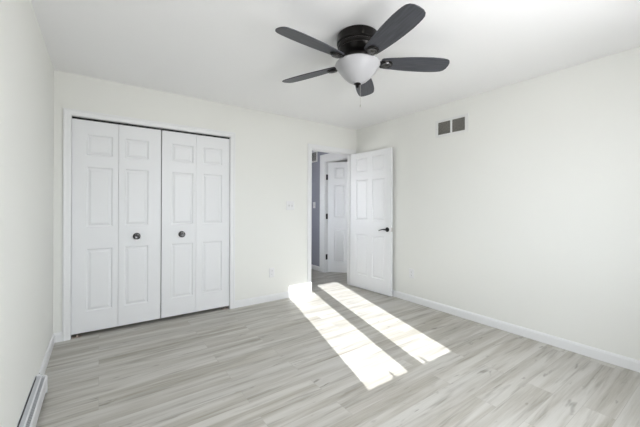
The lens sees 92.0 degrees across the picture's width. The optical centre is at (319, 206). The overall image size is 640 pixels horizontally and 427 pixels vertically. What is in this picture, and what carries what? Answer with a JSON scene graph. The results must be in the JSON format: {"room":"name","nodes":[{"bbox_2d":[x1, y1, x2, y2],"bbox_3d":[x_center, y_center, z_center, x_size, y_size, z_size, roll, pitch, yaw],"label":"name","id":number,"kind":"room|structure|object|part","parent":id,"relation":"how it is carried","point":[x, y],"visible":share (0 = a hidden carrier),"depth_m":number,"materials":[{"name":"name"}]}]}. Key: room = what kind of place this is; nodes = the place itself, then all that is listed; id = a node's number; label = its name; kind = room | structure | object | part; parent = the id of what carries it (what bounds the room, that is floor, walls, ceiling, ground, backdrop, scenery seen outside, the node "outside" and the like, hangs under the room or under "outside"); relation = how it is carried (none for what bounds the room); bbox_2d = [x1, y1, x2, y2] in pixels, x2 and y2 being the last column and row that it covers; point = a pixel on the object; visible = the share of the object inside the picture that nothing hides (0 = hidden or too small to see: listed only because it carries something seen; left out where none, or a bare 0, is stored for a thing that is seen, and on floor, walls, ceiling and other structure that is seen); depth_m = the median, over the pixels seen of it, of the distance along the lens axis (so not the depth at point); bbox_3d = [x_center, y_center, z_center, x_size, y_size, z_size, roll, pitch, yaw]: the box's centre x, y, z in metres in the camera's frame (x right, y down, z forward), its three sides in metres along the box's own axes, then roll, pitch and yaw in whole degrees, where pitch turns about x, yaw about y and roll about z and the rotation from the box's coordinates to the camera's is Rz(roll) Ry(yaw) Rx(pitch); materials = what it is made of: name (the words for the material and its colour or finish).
{"room":"empty bedroom","nodes":[
{"label":"empty bedroom","id":0,"kind":"room"},
{"bbox_2d":[0,0,53,426],"bbox_3d":[-1.270,0.003,1.109,0.110,2.440,4.200,0,0,-36],"label":"wall","id":1,"kind":"structure","parent":0,"point":[26,67],"depth_m":1.68,"materials":[{"name":"paint"}]},
{"bbox_2d":[16,374,47,426],"bbox_3d":[-0.979,1.160,0.841,0.060,0.130,2.900,0,0,-36],"label":"baseboard heater","id":2,"kind":"object","parent":1,"relation":"attached to","point":[30,413],"visible":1,"depth_m":1.76,"materials":[{"name":"metal"}]},
{"bbox_3d":[-1.002,1.162,0.824,0.003,0.124,2.900,0,0,-36],"label":"plate","id":3,"kind":"part","parent":2,"relation":"part of","materials":[{"name":"metal"}]},
{"bbox_2d":[19,376,40,426],"bbox_3d":[-0.987,1.103,0.834,0.018,0.009,2.860,0,0,-36],"label":"hood","id":4,"kind":"object","parent":2,"relation":"attached to","point":[26,413],"depth_m":1.73,"materials":[{"name":"grey"}]},
{"bbox_3d":[-0.978,1.110,0.841,0.006,0.013,2.860,0,0,-36],"label":"hood rail","id":5,"kind":"part","parent":2,"relation":"part of","materials":[{"name":"metal"}]},
{"bbox_2d":[39,334,54,373],"bbox_3d":[-2.145,1.177,2.433,0.013,0.085,0.787,0,0,-36],"label":"baseboard","id":6,"kind":"structure","parent":1,"relation":"attached to","point":[42,370],"depth_m":2.40,"materials":[{"name":"white paint"}]},
{"bbox_2d":[53,70,356,332],"bbox_3d":[-0.890,0.005,3.893,3.744,2.440,0.110,0,0,-36],"label":"wall","id":7,"kind":"structure","parent":0,"point":[271,149],"depth_m":3.85,"materials":[{"name":"paint"}]},
{"bbox_2d":[71,118,160,338],"bbox_3d":[-1.990,0.204,3.061,0.738,2.031,0.082,0,0,-36],"label":"door","id":8,"kind":"structure","parent":7,"relation":"in","point":[116,244],"depth_m":3.04,"materials":[{"name":"white paint"}]},
{"bbox_3d":[-1.856,0.303,3.132,0.068,0.068,0.042,0,0,-36],"label":"knob","id":9,"kind":"part","parent":8,"relation":"part of","materials":[{"name":"brown metal"}]},
{"bbox_2d":[62,108,235,341],"bbox_3d":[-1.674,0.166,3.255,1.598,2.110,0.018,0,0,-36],"label":"trim","id":10,"kind":"structure","parent":7,"relation":"attached to","point":[66,259],"depth_m":2.82,"materials":[{"name":"white paint"}]},
{"bbox_2d":[72,116,228,138],"bbox_3d":[-1.704,-0.823,3.303,1.480,0.015,0.040,0,0,-36],"label":"trim","id":11,"kind":"structure","parent":7,"relation":"attached to","point":[161,129],"depth_m":3.20,"materials":[{"name":"black metal"}]},
{"bbox_2d":[53,288,307,342],"bbox_3d":[-0.906,1.182,3.809,3.629,0.085,0.013,0,0,-36],"label":"baseboard","id":12,"kind":"structure","parent":7,"relation":"attached to","point":[272,297],"depth_m":3.94,"materials":[{"name":"white paint"}]},
{"bbox_2d":[161,130,229,317],"bbox_3d":[-1.385,0.207,3.493,0.729,2.031,0.082,0,0,-36],"label":"door","id":13,"kind":"structure","parent":7,"relation":"in","point":[194,168],"depth_m":3.47,"materials":[{"name":"white paint"}]},
{"bbox_3d":[-1.509,0.304,3.380,0.068,0.068,0.042,0,0,-36],"label":"knob","id":14,"kind":"part","parent":13,"relation":"part of","materials":[{"name":"brown metal"}]},
{"bbox_2d":[269,268,273,276],"bbox_3d":[-0.624,0.859,4.012,0.075,0.120,0.008,0,0,-36],"label":"wall outlet","id":15,"kind":"object","parent":7,"relation":"attached to","point":[271,270],"visible":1,"depth_m":4.01,"materials":[{"name":"white plastic"}]},
{"bbox_2d":[286,201,293,209],"bbox_3d":[-0.396,-0.013,4.167,0.122,0.120,0.018,0,0,-36],"label":"light switch","id":16,"kind":"object","parent":7,"relation":"attached to","point":[289,204],"visible":1,"depth_m":4.16,"materials":[{"name":"white plastic"}]},
{"bbox_2d":[307,143,355,293],"bbox_3d":[0.194,0.174,4.588,0.898,2.110,0.018,0,0,-36],"label":"trim","id":17,"kind":"structure","parent":7,"relation":"attached to","point":[310,146],"depth_m":4.35,"materials":[{"name":"white paint"}]},
{"bbox_2d":[312,149,351,284],"bbox_3d":[0.156,0.197,4.641,0.800,2.065,0.110,0,0,-36],"label":"trim","id":18,"kind":"structure","parent":7,"relation":"attached to","point":[349,155],"depth_m":4.86,"materials":[{"name":"white paint"}]},
{"bbox_2d":[350,147,392,295],"bbox_3d":[0.728,0.209,4.495,0.132,2.022,0.794,0,0,-39],"label":"door","id":19,"kind":"structure","parent":7,"relation":"in","point":[371,186],"depth_m":4.45,"materials":[{"name":"white paint"}]},
{"bbox_2d":[311,152,327,265],"bbox_3d":[-0.095,0.008,6.095,0.110,2.440,2.770,0,0,-36],"label":"wall","id":20,"kind":"structure","parent":0,"point":[315,242],"depth_m":5.96,"materials":[{"name":"grey paint"}]},
{"bbox_2d":[312,151,317,162],"bbox_3d":[-0.125,-0.972,6.040,0.009,0.220,0.250,0,0,-36],"label":"air vent","id":21,"kind":"object","parent":20,"relation":"in","point":[314,153],"visible":0.55,"depth_m":6.02,"materials":[{"name":"white plastic"}]},
{"bbox_2d":[311,264,318,270],"bbox_3d":[-0.479,1.184,6.520,0.013,0.085,1.638,0,0,-36],"label":"baseboard","id":22,"kind":"structure","parent":20,"relation":"attached to","point":[314,267],"depth_m":5.98,"materials":[{"name":"white paint"}]},
{"bbox_2d":[319,153,347,272],"bbox_3d":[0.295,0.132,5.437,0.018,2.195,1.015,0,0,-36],"label":"trim","id":23,"kind":"structure","parent":20,"relation":"attached to","point":[330,156],"depth_m":5.77,"materials":[{"name":"white paint"}]},
{"bbox_2d":[326,162,347,272],"bbox_3d":[0.484,0.200,5.666,0.761,2.038,0.073,0,0,15],"label":"door","id":24,"kind":"structure","parent":20,"relation":"in","point":[336,177],"depth_m":5.71,"materials":[{"name":"white paint"}]},
{"bbox_2d":[31,0,639,129],"bbox_3d":[0.257,-1.250,2.195,3.849,0.080,4.200,0,0,-36],"label":"ceiling","id":25,"kind":"structure","parent":0,"point":[231,52],"depth_m":2.31,"materials":[{"name":"paint"}]},
{"bbox_2d":[275,3,449,106],"bbox_3d":[0.239,-0.957,2.156,1.233,0.507,1.265,0,0,-36],"label":"ceiling fan","id":26,"kind":"object","parent":25,"relation":"hanging from","point":[357,45],"visible":1,"depth_m":2.07,"materials":[{"name":"grey wood"}]},
{"bbox_3d":[-0.082,-1.022,2.412,0.495,0.006,0.152,0,13,32],"label":"blade","id":27,"kind":"part","parent":26,"relation":"part of","materials":[{"name":"grey wood"}]},
{"bbox_3d":[-0.052,-1.022,1.927,0.495,0.006,0.152,0,13,-40],"label":"blade","id":28,"kind":"part","parent":26,"relation":"part of","materials":[{"name":"grey wood"}]},
{"bbox_3d":[0.266,-0.939,2.190,0.316,0.144,0.316,0,0,-36],"label":"lamp shade","id":29,"kind":"part","parent":26,"relation":"part of","materials":[{"name":"white glass"}]},
{"bbox_3d":[0.369,-1.020,2.590,0.152,0.006,0.495,-13,-3,14],"label":"blade","id":30,"kind":"part","parent":26,"relation":"part of","materials":[{"name":"grey wood"}]},
{"bbox_3d":[0.329,-1.020,2.032,0.078,0.024,0.160,14,-5,-21],"label":"blade arm","id":31,"kind":"part","parent":26,"relation":"part of","materials":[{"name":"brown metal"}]},
{"bbox_3d":[0.436,-1.019,2.200,0.160,0.024,0.078,0,-13,-4],"label":"blade arm","id":32,"kind":"part","parent":26,"relation":"part of","materials":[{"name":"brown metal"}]},
{"bbox_3d":[0.418,-1.020,1.806,0.152,0.006,0.495,14,-5,-21],"label":"blade","id":33,"kind":"part","parent":26,"relation":"part of","materials":[{"name":"grey wood"}]},
{"bbox_3d":[0.678,-1.018,2.216,0.495,0.007,0.152,0,-13,-4],"label":"blade","id":34,"kind":"part","parent":26,"relation":"part of","materials":[{"name":"grey wood"}]},
{"bbox_2d":[36,269,639,426],"bbox_3d":[0.145,1.259,3.880,5.644,0.060,7.060,0,0,-36],"label":"floor","id":35,"kind":"structure","parent":0,"point":[338,354],"depth_m":2.27,"materials":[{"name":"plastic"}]},
{"bbox_2d":[356,46,639,360],"bbox_3d":[1.805,0.016,3.237,0.110,2.440,4.090,0,0,-36],"label":"wall","id":36,"kind":"structure","parent":0,"point":[528,216],"depth_m":2.89,"materials":[{"name":"paint"}]},
{"bbox_2d":[409,268,413,278],"bbox_3d":[1.185,0.868,3.998,0.008,0.120,0.075,0,0,-36],"label":"wall outlet","id":37,"kind":"object","parent":36,"relation":"attached to","point":[411,271],"visible":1,"depth_m":4.00,"materials":[{"name":"white plastic"}]},
{"bbox_2d":[435,113,467,137],"bbox_3d":[1.509,-0.923,3.555,0.009,0.202,0.405,0,0,-36],"label":"air vent","id":38,"kind":"object","parent":36,"relation":"in","point":[457,124],"visible":1,"depth_m":3.55,"materials":[{"name":"metal"}]},
{"bbox_3d":[1.458,-0.923,3.627,0.005,0.141,0.158,0,0,-36],"label":"louvre panel","id":39,"kind":"part","parent":38,"relation":"part of","materials":[{"name":"metal"}]},
{"bbox_3d":[1.562,-0.923,3.482,0.005,0.141,0.153,0,0,-36],"label":"louvre panel","id":40,"kind":"part","parent":38,"relation":"part of","materials":[{"name":"metal"}]},
{"bbox_2d":[392,290,639,372],"bbox_3d":[1.722,1.194,3.240,0.013,0.085,3.967,0,0,-36],"label":"baseboard","id":41,"kind":"structure","parent":36,"relation":"attached to","point":[612,358],"depth_m":2.86,"materials":[{"name":"white paint"}]}
]}

